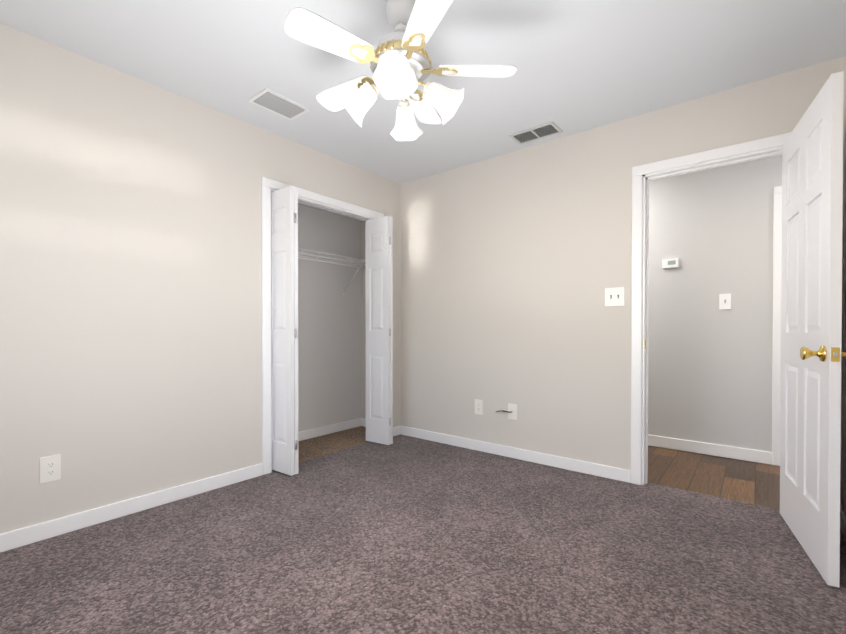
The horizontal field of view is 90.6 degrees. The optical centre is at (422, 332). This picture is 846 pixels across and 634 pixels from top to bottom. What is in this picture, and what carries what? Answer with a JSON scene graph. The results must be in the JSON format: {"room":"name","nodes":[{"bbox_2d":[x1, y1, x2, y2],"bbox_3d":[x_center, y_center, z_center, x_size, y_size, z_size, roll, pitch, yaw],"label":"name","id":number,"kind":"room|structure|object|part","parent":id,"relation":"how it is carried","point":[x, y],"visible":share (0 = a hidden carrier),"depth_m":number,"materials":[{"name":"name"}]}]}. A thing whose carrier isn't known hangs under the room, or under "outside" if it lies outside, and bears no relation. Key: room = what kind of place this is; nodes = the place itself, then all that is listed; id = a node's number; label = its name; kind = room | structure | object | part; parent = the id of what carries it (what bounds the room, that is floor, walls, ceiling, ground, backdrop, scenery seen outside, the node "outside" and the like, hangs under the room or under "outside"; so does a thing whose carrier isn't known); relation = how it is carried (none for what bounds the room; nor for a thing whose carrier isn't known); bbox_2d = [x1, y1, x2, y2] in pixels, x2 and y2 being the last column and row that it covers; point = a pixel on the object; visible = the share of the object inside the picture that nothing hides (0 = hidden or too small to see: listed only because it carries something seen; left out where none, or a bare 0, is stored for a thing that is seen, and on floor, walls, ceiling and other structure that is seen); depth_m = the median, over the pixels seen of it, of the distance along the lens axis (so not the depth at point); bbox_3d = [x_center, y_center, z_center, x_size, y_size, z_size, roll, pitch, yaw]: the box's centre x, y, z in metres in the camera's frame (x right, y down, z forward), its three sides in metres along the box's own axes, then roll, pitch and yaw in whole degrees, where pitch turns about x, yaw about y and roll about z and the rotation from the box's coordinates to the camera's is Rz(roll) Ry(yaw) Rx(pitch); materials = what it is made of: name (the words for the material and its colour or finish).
{"room":"empty bedroom","nodes":[
{"label":"empty bedroom","id":0,"kind":"room"},
{"bbox_2d":[0,23,400,533],"bbox_3d":[-1.375,-0.210,2.737,0.110,2.440,3.557,0,1,39],"label":"wall","id":1,"kind":"structure","parent":0,"point":[130,286],"depth_m":2.32,"materials":[{"name":"white paint"}]},
{"bbox_2d":[40,454,60,483],"bbox_3d":[-1.841,0.675,2.069,0.008,0.125,0.078,0,1,39],"label":"outlet","id":2,"kind":"object","parent":1,"relation":"attached to","point":[50,468],"visible":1,"depth_m":2.07,"materials":[{"name":"white plastic"}]},
{"bbox_2d":[0,463,262,552],"bbox_3d":[-1.751,0.972,2.178,0.014,0.085,1.980,0,1,39],"label":"baseboard","id":3,"kind":"structure","parent":1,"relation":"attached to","point":[16,538],"depth_m":2.28,"materials":[{"name":"white wood"}]},
{"bbox_2d":[261,186,270,474],"bbox_3d":[-1.110,-0.010,2.966,0.018,2.036,0.064,0,1,39],"label":"trim","id":4,"kind":"structure","parent":1,"relation":"attached to","point":[266,331],"depth_m":2.96,"materials":[{"name":"white wood"}]},
{"bbox_2d":[271,186,298,475],"bbox_3d":[-0.991,-0.015,2.998,0.278,2.016,0.089,0,1,36],"label":"bifold door","id":5,"kind":"structure","parent":1,"relation":"in","point":[284,293],"depth_m":2.93,"materials":[{"name":"white wood"}]},
{"bbox_3d":[-0.993,-0.100,2.980,0.262,1.844,0.038,0,1,36],"label":"handle","id":6,"kind":"part","parent":5,"relation":"part of","materials":[{"name":"white wood"}]},
{"bbox_3d":[-0.984,-0.007,3.012,0.268,2.000,0.028,0,1,42],"label":"panel","id":7,"kind":"part","parent":5,"relation":"part of","materials":[{"name":"white wood"}]},
{"bbox_2d":[261,177,383,217],"bbox_3d":[-0.749,-1.064,3.409,0.018,0.064,1.220,0,1,39],"label":"trim","id":8,"kind":"structure","parent":1,"relation":"attached to","point":[303,193],"depth_m":3.35,"materials":[{"name":"white wood"}]},
{"bbox_2d":[270,188,374,471],"bbox_3d":[-0.799,-0.016,3.457,0.110,2.040,1.100,0,1,39],"label":"door frame","id":9,"kind":"structure","parent":1,"relation":"attached to","point":[307,204],"depth_m":3.40,"materials":[{"name":"white wood"}]},
{"bbox_2d":[365,216,392,444],"bbox_3d":[-0.392,-0.021,3.745,0.278,2.016,0.089,0,1,42],"label":"bifold door","id":10,"kind":"structure","parent":1,"relation":"in","point":[379,313],"depth_m":3.71,"materials":[{"name":"white wood"}]},
{"bbox_3d":[-0.376,-0.107,3.750,0.262,1.844,0.038,0,1,42],"label":"handle","id":11,"kind":"part","parent":10,"relation":"part of","materials":[{"name":"white wood"}]},
{"bbox_2d":[393,426,400,435],"bbox_3d":[-0.291,0.957,3.999,0.014,0.085,0.247,0,1,39],"label":"baseboard","id":12,"kind":"structure","parent":1,"relation":"attached to","point":[396,430],"depth_m":4.03,"materials":[{"name":"white wood"}]},
{"bbox_2d":[298,204,360,431],"bbox_3d":[-1.280,-0.219,3.750,0.110,2.440,1.857,0,1,39],"label":"wall","id":13,"kind":"structure","parent":0,"point":[329,353],"depth_m":4.10,"materials":[{"name":"white paint"}]},
{"bbox_2d":[298,418,360,440],"bbox_3d":[-1.198,0.959,3.764,0.014,0.085,1.747,0,1,39],"label":"baseboard","id":14,"kind":"structure","parent":13,"relation":"attached to","point":[323,430],"depth_m":4.09,"materials":[{"name":"white wood"}]},
{"bbox_2d":[298,248,364,294],"bbox_3d":[-1.078,-0.540,3.656,0.320,0.335,1.747,0,1,39],"label":"wire closet shelf","id":15,"kind":"object","parent":13,"relation":"attached to","point":[334,259],"visible":0.25,"depth_m":3.88,"materials":[{"name":"white metal"}]},
{"bbox_2d":[298,426,369,462],"bbox_3d":[-1.043,1.052,3.625,0.630,0.100,1.922,0,1,39],"label":"floor","id":16,"kind":"structure","parent":0,"point":[314,447],"depth_m":3.79,"materials":[{"name":"brown carpet"}]},
{"bbox_2d":[0,434,845,633],"bbox_3d":[-0.075,1.068,1.747,3.230,0.100,3.642,0,1,39],"label":"floor carpet","id":17,"kind":"object","parent":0,"point":[403,534],"visible":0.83,"depth_m":1.86,"materials":[{"name":"grey carpet"}]},
{"bbox_2d":[0,0,845,183],"bbox_3d":[0.460,-1.484,2.017,5.060,0.120,4.826,0,1,39],"label":"ceiling","id":18,"kind":"structure","parent":0,"point":[582,65],"depth_m":2.16,"materials":[{"name":"grey paint"}]},
{"bbox_2d":[248,88,309,120],"bbox_3d":[-0.901,-1.425,2.630,0.210,0.016,0.310,0,1,39],"label":"ceiling vent","id":19,"kind":"object","parent":18,"relation":"in","point":[276,103],"visible":1,"depth_m":2.61,"materials":[{"name":"white metal"}]},
{"bbox_2d":[284,0,516,140],"bbox_3d":[-0.123,-1.167,1.825,0.939,0.513,0.963,0,1,39],"label":"fan","id":20,"kind":"object","parent":18,"relation":"hanging from","point":[398,59],"visible":1,"depth_m":1.74,"materials":[{"name":"white"}]},
{"bbox_3d":[-0.095,-0.991,1.814,0.490,0.163,0.490,0,1,39],"label":"lamp shade","id":21,"kind":"part","parent":20,"relation":"part of","materials":[{"name":"white glass"}]},
{"bbox_3d":[-0.095,-1.056,1.814,0.245,0.059,0.245,0,1,39],"label":"arm","id":22,"kind":"part","parent":20,"relation":"part of"},
{"bbox_2d":[509,121,562,144],"bbox_3d":[0.810,-1.429,3.014,0.330,0.010,0.190,0,1,39],"label":"ceiling vent","id":23,"kind":"object","parent":18,"relation":"in","point":[551,128],"visible":1,"depth_m":3.00,"materials":[{"name":"grey metal"}]},
{"bbox_2d":[361,56,845,510],"bbox_3d":[0.798,-0.215,3.344,3.860,2.440,0.110,0,1,39],"label":"wall","id":24,"kind":"structure","parent":0,"point":[514,264],"depth_m":3.17,"materials":[{"name":"white paint"}]},
{"bbox_2d":[361,418,365,426],"bbox_3d":[-0.485,0.954,4.304,0.450,0.085,0.014,0,1,39],"label":"baseboard","id":25,"kind":"structure","parent":24,"relation":"attached to","point":[363,421],"depth_m":4.41,"materials":[{"name":"white wood"}]},
{"bbox_2d":[475,399,482,414],"bbox_3d":[0.471,0.633,3.538,0.078,0.125,0.008,0,1,39],"label":"outlet","id":26,"kind":"object","parent":24,"relation":"attached to","point":[478,406],"visible":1,"depth_m":3.53,"materials":[{"name":"white plastic"}]},
{"bbox_2d":[495,403,516,419],"bbox_3d":[0.661,0.635,3.349,0.172,0.125,0.064,0,1,39],"label":"outlet","id":27,"kind":"object","parent":24,"relation":"attached to","point":[512,411],"visible":1,"depth_m":3.34,"materials":[{"name":"white plastic"}]},
{"bbox_2d":[400,425,630,482],"bbox_3d":[0.583,0.961,3.447,2.070,0.085,0.014,0,1,39],"label":"baseboard","id":28,"kind":"structure","parent":24,"relation":"attached to","point":[609,472],"depth_m":3.26,"materials":[{"name":"white wood"}]},
{"bbox_2d":[605,287,624,305],"bbox_3d":[1.306,-0.241,2.855,0.125,0.125,0.017,0,1,39],"label":"double light switch","id":29,"kind":"object","parent":24,"relation":"attached to","point":[614,296],"visible":1,"depth_m":2.85,"materials":[{"name":"white plastic"}]},
{"bbox_2d":[631,132,790,484],"bbox_3d":[1.767,-0.041,2.557,0.880,2.105,0.128,0,1,39],"label":"door frame","id":30,"kind":"structure","parent":24,"relation":"attached to","point":[636,338],"depth_m":2.75,"materials":[{"name":"white wood"}]},
{"bbox_2d":[780,71,845,586],"bbox_3d":[1.808,-0.009,1.975,0.178,2.025,0.761,0,1,29],"label":"door","id":31,"kind":"structure","parent":24,"relation":"in","point":[812,354],"depth_m":1.82,"materials":[{"name":"white wood"}]},
{"bbox_3d":[1.647,0.088,1.687,0.178,0.066,0.099,0,1,29],"label":"knob","id":32,"kind":"part","parent":31,"relation":"part of","materials":[{"name":"gold metal"}]},
{"bbox_2d":[648,445,779,509],"bbox_3d":[2.162,1.060,2.994,3.500,0.096,1.104,0,1,39],"label":"floor","id":33,"kind":"structure","parent":0,"point":[755,483],"depth_m":2.95,"materials":[{"name":"brown wood"}]},
{"bbox_2d":[648,155,781,451],"bbox_3d":[2.479,-0.216,3.379,3.500,2.440,0.110,0,1,39],"label":"wall","id":34,"kind":"structure","parent":0,"point":[710,368],"depth_m":3.40,"materials":[{"name":"grey paint"}]},
{"bbox_2d":[662,258,678,268],"bbox_3d":[2.117,-0.587,3.580,0.116,0.074,0.026,0,1,39],"label":"thermostat","id":35,"kind":"object","parent":34,"relation":"attached to","point":[669,263],"visible":1,"depth_m":3.57,"materials":[{"name":"white plastic"}]},
{"bbox_2d":[648,435,771,464],"bbox_3d":[1.861,0.953,3.805,2.015,0.095,0.014,0,1,39],"label":"baseboard","id":36,"kind":"structure","parent":34,"relation":"attached to","point":[753,455],"depth_m":3.40,"materials":[{"name":"white wood"}]},
{"bbox_2d":[719,293,730,308],"bbox_3d":[2.418,-0.245,3.347,0.078,0.125,0.017,0,1,39],"label":"light switch","id":37,"kind":"object","parent":34,"relation":"attached to","point":[724,301],"visible":1,"depth_m":3.35,"materials":[{"name":"white plastic"}]},
{"bbox_2d":[772,186,781,465],"bbox_3d":[3.030,-0.041,2.857,0.985,2.100,0.018,0,1,39],"label":"door frame","id":38,"kind":"structure","parent":34,"relation":"attached to","point":[777,251],"depth_m":3.14,"materials":[{"name":"white wood"}]},
{"bbox_2d":[843,265,845,515],"bbox_3d":[1.113,-0.194,0.741,0.110,2.440,3.557,0,1,39],"label":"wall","id":39,"kind":"structure","parent":0,"point":[844,507],"depth_m":2.15,"materials":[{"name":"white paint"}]},
{"bbox_2d":[840,512,845,539],"bbox_3d":[1.095,0.983,0.827,0.014,0.085,3.433,0,1,39],"label":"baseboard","id":40,"kind":"structure","parent":39,"relation":"attached to","point":[843,522],"depth_m":2.10,"materials":[{"name":"white"}]}
]}

